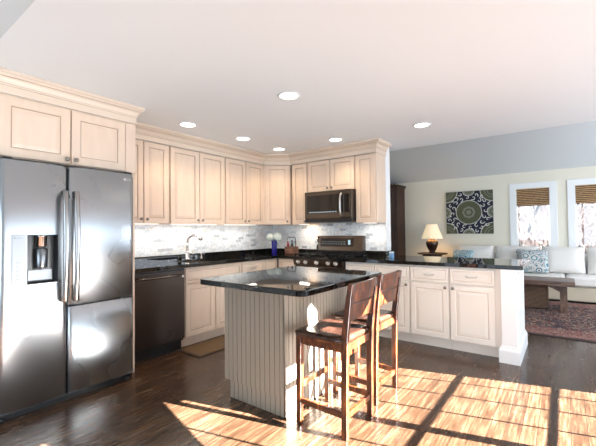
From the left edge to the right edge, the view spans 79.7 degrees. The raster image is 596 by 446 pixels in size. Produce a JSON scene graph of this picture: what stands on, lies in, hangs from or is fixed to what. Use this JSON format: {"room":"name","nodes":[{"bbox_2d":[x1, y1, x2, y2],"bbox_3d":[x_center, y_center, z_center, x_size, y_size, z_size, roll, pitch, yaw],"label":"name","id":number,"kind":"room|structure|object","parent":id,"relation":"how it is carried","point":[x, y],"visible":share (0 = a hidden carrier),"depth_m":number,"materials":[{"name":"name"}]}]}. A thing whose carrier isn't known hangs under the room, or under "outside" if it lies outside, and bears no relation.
{"room":"kitchen","nodes":[
{"label":"kitchen","id":0,"kind":"room"},
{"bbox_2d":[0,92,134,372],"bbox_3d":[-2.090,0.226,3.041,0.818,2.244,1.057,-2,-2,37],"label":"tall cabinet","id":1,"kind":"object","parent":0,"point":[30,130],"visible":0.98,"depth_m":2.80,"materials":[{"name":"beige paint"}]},
{"bbox_2d":[135,138,265,256],"bbox_3d":[-2.820,-0.647,2.883,0.120,4.000,7.820,-2,-2,37],"label":"wall","id":2,"kind":"structure","parent":0,"point":[135,138],"depth_m":4.66,"materials":[{"name":"white paint"}]},
{"bbox_2d":[0,67,144,124],"bbox_3d":[-2.134,-0.974,2.997,0.835,0.153,1.317,-2,-2,37],"label":"trim","id":3,"kind":"structure","parent":2,"relation":"attached to","point":[15,83],"depth_m":2.78,"materials":[{"name":"beige paint"}]},
{"bbox_2d":[135,139,168,223],"bbox_3d":[-1.760,-0.433,3.886,0.343,0.894,0.629,-2,-2,37],"label":"upper cabinet","id":4,"kind":"object","parent":2,"relation":"attached to","point":[151,159],"visible":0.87,"depth_m":3.88,"materials":[{"name":"white wood"}]},
{"bbox_2d":[191,241,196,249],"bbox_3d":[-1.359,0.292,4.675,0.007,0.110,0.080,-2,-2,37],"label":"outlet","id":5,"kind":"object","parent":2,"relation":"attached to","point":[193,243],"visible":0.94,"depth_m":4.66,"materials":[{"name":"white plastic"}]},
{"bbox_2d":[169,146,224,224],"bbox_3d":[-1.322,-0.425,4.470,0.343,0.894,0.825,-2,-2,37],"label":"upper cabinet","id":6,"kind":"object","parent":2,"relation":"attached to","point":[196,179],"visible":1,"depth_m":4.34,"materials":[{"name":"white wood"}]},
{"bbox_2d":[135,224,272,256],"bbox_3d":[-1.254,0.212,4.834,0.009,0.373,2.799,-2,-2,37],"label":"backsplash","id":7,"kind":"structure","parent":2,"relation":"attached to","point":[150,239],"depth_m":4.75,"materials":[{"name":"tile"}]},
{"bbox_2d":[220,158,262,224],"bbox_3d":[-0.848,-0.416,5.104,0.343,0.894,0.752,-2,-2,37],"label":"upper cabinet","id":8,"kind":"object","parent":2,"relation":"attached to","point":[243,181],"visible":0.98,"depth_m":4.98,"materials":[{"name":"white wood"}]},
{"bbox_2d":[135,122,390,164],"bbox_3d":[-0.463,-0.955,4.642,3.288,0.153,1.346,0,-1,-18],"label":"trim","id":9,"kind":"structure","parent":2,"relation":"attached to","point":[146,132],"depth_m":4.65,"materials":[{"name":"beige paint"}]},
{"bbox_2d":[263,165,293,224],"bbox_3d":[-0.347,-0.414,5.551,0.610,0.888,0.558,-2,-2,37],"label":"upper cabinet","id":10,"kind":"object","parent":2,"relation":"attached to","point":[277,179],"visible":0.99,"depth_m":5.33,"materials":[{"name":"beige paint"}]},
{"bbox_2d":[0,0,595,183],"bbox_3d":[0.619,-1.808,2.811,6.900,1.455,11.800,-2,-2,37],"label":"ceiling","id":11,"kind":"structure","parent":0,"point":[360,70],"depth_m":2.53,"materials":[{"name":"white paint"}]},
{"bbox_2d":[178,122,196,127],"bbox_3d":[-1.167,-1.039,3.789,0.196,0.007,0.196,-2,-2,37],"label":"recessed light","id":12,"kind":"object","parent":11,"relation":"in","point":[182,124],"visible":1,"depth_m":3.78,"materials":[{"name":"white"}]},
{"bbox_2d":[235,137,250,140],"bbox_3d":[-0.675,-1.031,4.383,0.196,0.007,0.196,-2,-2,37],"label":"recessed light","id":13,"kind":"object","parent":11,"relation":"in","point":[236,138],"visible":1,"depth_m":4.37,"materials":[{"name":"white"}]},
{"bbox_2d":[272,148,285,150],"bbox_3d":[-0.265,-1.023,4.964,0.196,0.007,0.196,-2,-2,37],"label":"recessed light","id":14,"kind":"object","parent":11,"relation":"in","point":[274,149],"visible":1,"depth_m":4.97,"materials":[{"name":"white"}]},
{"bbox_2d":[277,91,299,100],"bbox_3d":[-0.076,-1.068,3.007,0.196,0.007,0.196,-2,-2,37],"label":"recessed light","id":15,"kind":"object","parent":11,"relation":"in","point":[287,95],"visible":1,"depth_m":3.00,"materials":[{"name":"white paint"}]},
{"bbox_2d":[328,138,342,141],"bbox_3d":[0.469,-1.041,4.479,0.196,0.007,0.196,-2,-2,37],"label":"recessed light","id":16,"kind":"object","parent":11,"relation":"in","point":[330,139],"visible":1,"depth_m":4.46,"materials":[{"name":"white"}]},
{"bbox_2d":[413,122,431,127],"bbox_3d":[1.349,-1.063,3.889,0.196,0.007,0.196,-2,-2,37],"label":"recessed light","id":17,"kind":"object","parent":11,"relation":"in","point":[423,124],"visible":1,"depth_m":3.89,"materials":[{"name":"white"}]},
{"bbox_2d":[0,299,595,445],"bbox_3d":[0.712,1.362,2.696,7.050,0.100,12.100,-2,-2,37],"label":"floor","id":18,"kind":"structure","parent":0,"point":[442,396],"depth_m":2.52,"materials":[{"name":"brown wood"}]},
{"bbox_2d":[0,156,132,424],"bbox_3d":[-2.010,0.454,2.974,0.959,1.784,0.960,-2,-2,37],"label":"refrigerator","id":19,"kind":"object","parent":18,"relation":"on","point":[66,233],"visible":1,"depth_m":2.65,"materials":[{"name":"grey metal"}]},
{"bbox_2d":[135,268,184,362],"bbox_3d":[-1.612,0.924,3.762,0.651,0.869,0.600,-2,-2,37],"label":"dishwasher","id":20,"kind":"object","parent":18,"relation":"on","point":[159,295],"visible":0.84,"depth_m":3.60,"materials":[{"name":"black metal"}]},
{"bbox_2d":[177,335,224,357],"bbox_3d":[-0.858,1.353,4.063,0.390,0.010,0.935,-2,-2,37],"label":"floor mat","id":21,"kind":"object","parent":18,"relation":"on","point":[213,345],"visible":0.52,"depth_m":3.85,"materials":[{"name":"brown fabric"}]},
{"bbox_2d":[181,261,240,346],"bbox_3d":[-1.191,0.931,4.359,0.628,0.873,0.836,-2,-2,37],"label":"base cabinet","id":22,"kind":"object","parent":18,"relation":"on","point":[204,305],"visible":0.34,"depth_m":4.06,"materials":[{"name":"beige paint"}]},
{"bbox_2d":[135,248,316,272],"bbox_3d":[-0.883,0.442,4.543,0.922,0.104,2.796,-2,-2,37],"label":"countertop","id":23,"kind":"structure","parent":22,"relation":"on","point":[166,262],"depth_m":4.50,"materials":[{"name":"black stone"}]},
{"bbox_2d":[185,234,202,259],"bbox_3d":[-1.286,0.299,4.465,0.262,0.315,0.114,-1,-1,21],"label":"faucet","id":24,"kind":"object","parent":23,"relation":"on","point":[199,237],"visible":1,"depth_m":4.46,"materials":[{"name":"silver metal"}]},
{"bbox_2d":[271,239,276,253],"bbox_3d":[-0.359,0.356,5.424,0.091,0.225,0.091,-2,-2,37],"label":"vase","id":25,"kind":"object","parent":23,"relation":"on","point":[274,243],"visible":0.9,"depth_m":5.39,"materials":[{"name":"blue glass"}]},
{"bbox_2d":[266,233,273,240],"bbox_3d":[-0.415,0.286,5.411,0.130,0.276,0.132,-2,-2,37],"label":"hydrangea","id":26,"kind":"object","parent":25,"relation":"in","point":[268,236],"visible":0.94,"depth_m":5.37,"materials":[{"name":"white plant"}]},
{"bbox_2d":[273,233,281,240],"bbox_3d":[-0.311,0.285,5.390,0.128,0.275,0.133,0,-1,-17],"label":"hydrangea","id":27,"kind":"object","parent":25,"relation":"in","point":[276,236],"visible":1,"depth_m":5.35,"materials":[{"name":"white plant"}]},
{"bbox_2d":[285,237,297,254],"bbox_3d":[-0.096,0.336,5.309,0.162,0.255,0.130,-2,-2,37],"label":"condiment caddy","id":28,"kind":"object","parent":23,"relation":"on","point":[288,250],"visible":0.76,"depth_m":5.26,"materials":[{"name":"brown wood"}]},
{"bbox_2d":[240,260,263,272],"bbox_3d":[-0.806,0.939,4.873,0.628,0.873,0.443,-2,-2,37],"label":"base cabinet","id":29,"kind":"object","parent":18,"relation":"on","point":[249,266],"visible":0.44,"depth_m":4.69,"materials":[{"name":"beige paint"}]},
{"bbox_2d":[264,258,276,269],"bbox_3d":[-0.590,0.943,5.162,0.628,0.873,0.273,-2,-2,37],"label":"base cabinet","id":30,"kind":"object","parent":18,"relation":"on","point":[268,263],"visible":0.15,"depth_m":4.98,"materials":[{"name":"beige paint"}]},
{"bbox_2d":[224,286,347,417],"bbox_3d":[-0.076,0.888,2.950,0.628,0.872,0.879,-2,-2,37],"label":"kitchen island","id":31,"kind":"object","parent":18,"relation":"on","point":[260,327],"visible":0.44,"depth_m":2.58,"materials":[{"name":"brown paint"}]},
{"bbox_2d":[200,266,381,296],"bbox_3d":[-0.015,0.427,2.794,0.965,0.038,1.136,-2,-2,37],"label":"island countertop","id":32,"kind":"structure","parent":31,"relation":"on","point":[296,281],"depth_m":2.54,"materials":[{"name":"black stone"}]},
{"bbox_2d":[278,258,294,267],"bbox_3d":[0.011,0.938,5.218,0.319,0.873,0.632,-2,-2,37],"label":"base cabinet","id":33,"kind":"object","parent":18,"relation":"on","point":[281,262],"visible":0.13,"depth_m":5.01,"materials":[{"name":"beige paint"}]},
{"bbox_2d":[293,236,365,268],"bbox_3d":[0.429,0.755,4.868,0.790,1.155,0.692,-2,-2,37],"label":"stove","id":34,"kind":"object","parent":18,"relation":"on","point":[331,252],"visible":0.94,"depth_m":4.89,"materials":[{"name":"grey metal"}]},
{"bbox_2d":[295,265,343,268],"bbox_3d":[0.249,0.854,4.626,0.742,0.570,0.086,-2,-2,37],"label":"oven","id":35,"kind":"object","parent":34,"relation":"in","point":[317,266],"depth_m":4.58,"materials":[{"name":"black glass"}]},
{"bbox_2d":[293,255,360,260],"bbox_3d":[0.410,0.461,4.856,0.762,0.032,0.585,-2,-2,37],"label":"cooktop","id":36,"kind":"object","parent":34,"relation":"in","point":[301,257],"depth_m":4.64,"materials":[{"name":"black metal"}]},
{"bbox_2d":[295,277,377,440],"bbox_3d":[0.269,0.840,2.393,0.451,0.938,0.416,-2,-2,36],"label":"bar stool","id":37,"kind":"object","parent":18,"relation":"on","point":[329,335],"visible":1,"depth_m":2.32,"materials":[{"name":"brown wood"}]},
{"bbox_2d":[346,262,374,302],"bbox_3d":[0.914,0.913,4.541,0.390,0.873,0.632,-2,-2,37],"label":"base cabinet","id":38,"kind":"object","parent":18,"relation":"on","point":[363,266],"visible":0.12,"depth_m":4.32,"materials":[{"name":"white paint"}]},
{"bbox_2d":[344,250,529,269],"bbox_3d":[1.564,0.406,4.182,1.882,0.108,0.826,-2,-2,37],"label":"countertop","id":39,"kind":"structure","parent":38,"relation":"on","point":[371,256],"depth_m":3.95,"materials":[{"name":"black stone"}]},
{"bbox_2d":[389,252,393,257],"bbox_3d":[1.162,0.393,4.434,0.057,0.074,0.057,-2,-2,37],"label":"canister","id":40,"kind":"object","parent":39,"relation":"on","point":[391,254],"visible":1,"depth_m":4.41,"materials":[{"name":"blue"}]},
{"bbox_2d":[331,270,401,405],"bbox_3d":[0.550,0.847,2.818,0.451,0.938,0.416,-2,-2,38],"label":"bar stool","id":41,"kind":"object","parent":18,"relation":"on","point":[391,281],"visible":0.79,"depth_m":2.75,"materials":[{"name":"brown wood"}]},
{"bbox_2d":[375,263,412,341],"bbox_3d":[1.268,0.905,4.334,0.418,0.873,0.723,-2,-2,37],"label":"base cabinet","id":42,"kind":"object","parent":18,"relation":"on","point":[404,307],"visible":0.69,"depth_m":4.01,"materials":[{"name":"white paint"}]},
{"bbox_2d":[390,184,405,255],"bbox_3d":[2.036,0.278,8.723,1.075,2.304,0.550,-2,-2,37],"label":"armoire","id":43,"kind":"object","parent":18,"relation":"on","point":[397,192],"visible":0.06,"depth_m":8.32,"materials":[{"name":"brown wood"}]},
{"bbox_2d":[410,265,452,348],"bbox_3d":[1.601,0.896,4.084,0.410,0.873,0.723,-2,-2,37],"label":"base cabinet","id":44,"kind":"object","parent":18,"relation":"on","point":[430,285],"visible":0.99,"depth_m":3.82,"materials":[{"name":"white paint"}]},
{"bbox_2d":[417,252,447,256],"bbox_3d":[2.940,1.021,7.804,0.630,0.731,0.630,-2,-2,37],"label":"side table","id":45,"kind":"object","parent":18,"relation":"on","point":[437,254],"visible":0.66,"depth_m":7.63,"materials":[{"name":"brown wood"}]},
{"bbox_2d":[421,224,442,252],"bbox_3d":[2.933,0.342,7.819,0.436,0.624,0.436,-2,-2,37],"label":"table lamp","id":46,"kind":"object","parent":45,"relation":"on","point":[431,232],"visible":0.99,"depth_m":7.71,"materials":[{"name":"beige fabric"}]},
{"bbox_2d":[449,267,501,357],"bbox_3d":[1.955,0.886,3.819,0.468,0.873,0.723,-2,-2,37],"label":"base cabinet","id":47,"kind":"object","parent":18,"relation":"on","point":[475,293],"visible":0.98,"depth_m":3.55,"materials":[{"name":"white paint"}]},
{"bbox_2d":[499,269,527,365],"bbox_3d":[2.194,0.880,3.639,0.174,0.873,0.775,-2,-2,37],"label":"end post","id":48,"kind":"object","parent":18,"relation":"on","point":[512,349],"visible":0.89,"depth_m":3.36,"materials":[{"name":"white paint"}]},
{"bbox_2d":[459,245,595,302],"bbox_3d":[4.801,0.875,6.378,4.035,0.891,0.895,-2,-2,37],"label":"sofa","id":49,"kind":"object","parent":18,"relation":"on","point":[563,262],"visible":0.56,"depth_m":6.33,"materials":[{"name":"beige fabric"}]},
{"bbox_2d":[453,250,473,257],"bbox_3d":[3.329,0.730,7.242,0.242,0.368,0.416,0,-2,-36],"label":"throw pillow","id":50,"kind":"object","parent":49,"relation":"on","point":[456,253],"visible":0.47,"depth_m":7.18,"materials":[{"name":"teal fabric"}]},
{"bbox_2d":[459,245,493,258],"bbox_3d":[3.669,0.704,7.363,0.680,0.506,0.286,-2,-2,37],"label":"cushion","id":51,"kind":"object","parent":49,"relation":"on","point":[479,251],"depth_m":7.22,"materials":[{"name":"white fabric"}]},
{"bbox_2d":[496,246,539,258],"bbox_3d":[4.249,0.688,6.928,0.750,0.506,0.286,-2,-2,37],"label":"cushion","id":52,"kind":"object","parent":49,"relation":"on","point":[502,252],"depth_m":6.93,"materials":[{"name":"white fabric"}]},
{"bbox_2d":[516,249,548,272],"bbox_3d":[4.282,0.694,6.529,0.488,0.422,0.268,-1,-1,29],"label":"throw pillow","id":53,"kind":"object","parent":49,"relation":"on","point":[538,258],"visible":0.71,"depth_m":6.44,"materials":[{"name":"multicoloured fabric"}]},
{"bbox_2d":[524,272,565,277],"bbox_3d":[4.353,0.999,6.584,0.925,0.170,0.690,-2,-2,37],"label":"seat cushion","id":54,"kind":"object","parent":49,"relation":"on","point":[551,274],"depth_m":6.32,"materials":[{"name":"white fabric"}]},
{"bbox_2d":[542,246,585,273],"bbox_3d":[4.821,0.672,6.500,0.650,0.506,0.286,-2,-2,37],"label":"cushion","id":55,"kind":"object","parent":49,"relation":"on","point":[561,260],"depth_m":6.38,"materials":[{"name":"white fabric"}]},
{"bbox_2d":[566,273,595,287],"bbox_3d":[5.101,0.979,6.024,0.935,0.170,0.690,-2,-2,37],"label":"seat cushion","id":56,"kind":"object","parent":49,"relation":"on","point":[582,280],"depth_m":5.93,"materials":[{"name":"white fabric"}]},
{"bbox_2d":[587,247,595,274],"bbox_3d":[5.376,0.658,6.085,0.715,0.506,0.286,-2,-2,37],"label":"cushion","id":57,"kind":"object","parent":49,"relation":"on","point":[591,251],"depth_m":6.21,"materials":[{"name":"white fabric"}]},
{"bbox_2d":[525,300,595,342],"bbox_3d":[3.771,1.326,5.073,4.300,0.010,2.470,-2,-2,37],"label":"area rug","id":58,"kind":"object","parent":18,"relation":"on","point":[579,323],"visible":0.33,"depth_m":4.78,"materials":[{"name":"fabric"}]},
{"bbox_2d":[524,284,548,308],"bbox_3d":[3.710,1.156,5.875,0.676,0.364,0.426,-2,-2,37],"label":"basket","id":59,"kind":"object","parent":58,"relation":"on","point":[535,296],"visible":0.34,"depth_m":5.61,"materials":[{"name":"brown wicker"}]},
{"bbox_2d":[524,276,574,312],"bbox_3d":[3.531,1.108,5.811,1.542,0.462,0.560,-2,-2,37],"label":"coffee table","id":60,"kind":"object","parent":58,"relation":"on","point":[559,284],"visible":0.52,"depth_m":5.33,"materials":[{"name":"brown wood"}]},
{"bbox_2d":[277,148,390,267],"bbox_3d":[0.371,0.176,5.442,2.125,2.400,0.120,-2,-2,37],"label":"wall","id":61,"kind":"structure","parent":0,"point":[388,148],"depth_m":5.19,"materials":[{"name":"white paint"}]},
{"bbox_2d":[292,163,318,224],"bbox_3d":[0.101,-0.420,5.353,0.288,0.894,0.338,-2,-2,37],"label":"upper cabinet","id":62,"kind":"object","parent":61,"relation":"attached to","point":[299,171],"visible":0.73,"depth_m":5.24,"materials":[{"name":"beige paint"}]},
{"bbox_2d":[310,239,314,244],"bbox_3d":[0.221,0.293,5.459,0.090,0.090,0.007,-2,-2,37],"label":"outlet","id":63,"kind":"object","parent":61,"relation":"attached to","point":[312,241],"visible":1,"depth_m":5.46,"materials":[{"name":"white plastic"}]},
{"bbox_2d":[273,222,385,255],"bbox_3d":[0.381,0.239,5.352,1.984,0.470,0.009,-2,-2,37],"label":"backsplash","id":64,"kind":"structure","parent":61,"relation":"attached to","point":[303,234],"depth_m":5.29,"materials":[{"name":"tile"}]},
{"bbox_2d":[308,156,355,191],"bbox_3d":[0.523,-0.661,5.040,0.766,0.436,0.338,-2,-2,37],"label":"upper cabinet","id":65,"kind":"object","parent":61,"relation":"attached to","point":[339,173],"visible":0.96,"depth_m":4.90,"materials":[{"name":"beige paint"}]},
{"bbox_2d":[305,189,355,222],"bbox_3d":[0.499,-0.222,4.980,0.750,0.428,0.451,-2,-2,37],"label":"microwave","id":66,"kind":"object","parent":65,"relation":"attached to","point":[332,206],"visible":0.98,"depth_m":4.81,"materials":[{"name":"grey metal"}]},
{"bbox_2d":[355,153,385,222],"bbox_3d":[0.961,-0.443,4.727,0.295,0.894,0.309,-2,-2,37],"label":"upper cabinet","id":67,"kind":"object","parent":61,"relation":"attached to","point":[370,168],"visible":1,"depth_m":4.61,"materials":[{"name":"beige paint"}]},
{"bbox_2d":[374,240,380,245],"bbox_3d":[1.073,0.270,4.821,0.090,0.090,0.007,-2,-2,37],"label":"outlet","id":68,"kind":"object","parent":61,"relation":"attached to","point":[376,242],"visible":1,"depth_m":4.82,"materials":[{"name":"white plastic"}]},
{"bbox_2d":[385,151,390,250],"bbox_3d":[1.209,-0.299,4.799,0.005,1.333,0.145,-2,-2,37],"label":"trim","id":69,"kind":"structure","parent":61,"relation":"attached to","point":[387,157],"depth_m":4.79,"materials":[{"name":"white paint"}]},
{"bbox_2d":[392,166,595,256],"bbox_3d":[4.257,-0.619,7.528,7.020,4.000,0.140,-2,-2,37],"label":"wall","id":70,"kind":"structure","parent":0,"point":[425,201],"depth_m":7.77,"materials":[{"name":"beige paint"}]},
{"bbox_2d":[446,189,493,233],"bbox_3d":[3.730,-0.232,7.797,0.935,0.928,0.051,-2,-2,37],"label":"wall picture","id":71,"kind":"object","parent":70,"relation":"attached to","point":[467,212],"visible":1,"depth_m":7.76,"materials":[{"name":"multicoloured fabric"}]},
{"bbox_2d":[509,181,557,246],"bbox_3d":[4.687,-0.045,7.123,0.830,1.525,0.120,-2,-2,37],"label":"window","id":72,"kind":"structure","parent":70,"relation":"in","point":[553,219],"depth_m":7.05,"materials":[{"name":"white paint"}]},
{"bbox_2d":[516,187,548,205],"bbox_3d":[4.678,-0.520,7.127,0.544,0.342,0.032,-2,-2,37],"label":"blind","id":73,"kind":"object","parent":72,"relation":"attached to","point":[533,196],"visible":1,"depth_m":7.12,"materials":[{"name":"brown wood"}]},
{"bbox_2d":[567,178,595,246],"bbox_3d":[5.448,-0.066,6.554,0.830,1.525,0.120,-2,-2,37],"label":"window","id":74,"kind":"structure","parent":70,"relation":"in","point":[571,197],"depth_m":6.73,"materials":[{"name":"white paint"}]},
{"bbox_2d":[575,184,595,203],"bbox_3d":[5.438,-0.540,6.558,0.544,0.342,0.032,-2,-2,37],"label":"blind","id":75,"kind":"object","parent":74,"relation":"attached to","point":[584,193],"visible":1,"depth_m":6.63,"materials":[{"name":"brown wood"}]},
{"label":"outside","id":76,"kind":"structure","parent":0,"visible":0},
{"bbox_2d":[518,203,595,247],"bbox_3d":[20.637,-3.774,27.703,80.000,14.050,50.000,-2,-2,37],"label":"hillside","id":77,"kind":"structure","parent":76,"point":[581,203],"depth_m":19.73,"materials":[{"name":"white plant"}]},
{"bbox_2d":[518,205,540,245],"bbox_3d":[7.595,-2.766,13.752,5.489,11.336,5.343,-1,-1,10],"label":"bare tree","id":78,"kind":"object","parent":77,"relation":"on","point":[538,206],"visible":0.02,"depth_m":11.96,"materials":[{"name":"grey plant"}]},
{"bbox_2d":[533,205,539,229],"bbox_3d":[12.057,-4.573,17.946,6.231,10.024,4.749,-1,-1,9],"label":"bare tree","id":79,"kind":"object","parent":77,"relation":"on","point":[533,205],"visible":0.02,"depth_m":18.60,"materials":[{"name":"grey plant"}]},
{"bbox_2d":[518,203,595,253],"bbox_3d":[8.905,0.266,12.431,8.349,5.260,8.554,-2,-2,37],"label":"brush","id":80,"kind":"object","parent":77,"relation":"on","point":[545,242],"visible":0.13,"depth_m":11.47,"materials":[{"name":"grey"}]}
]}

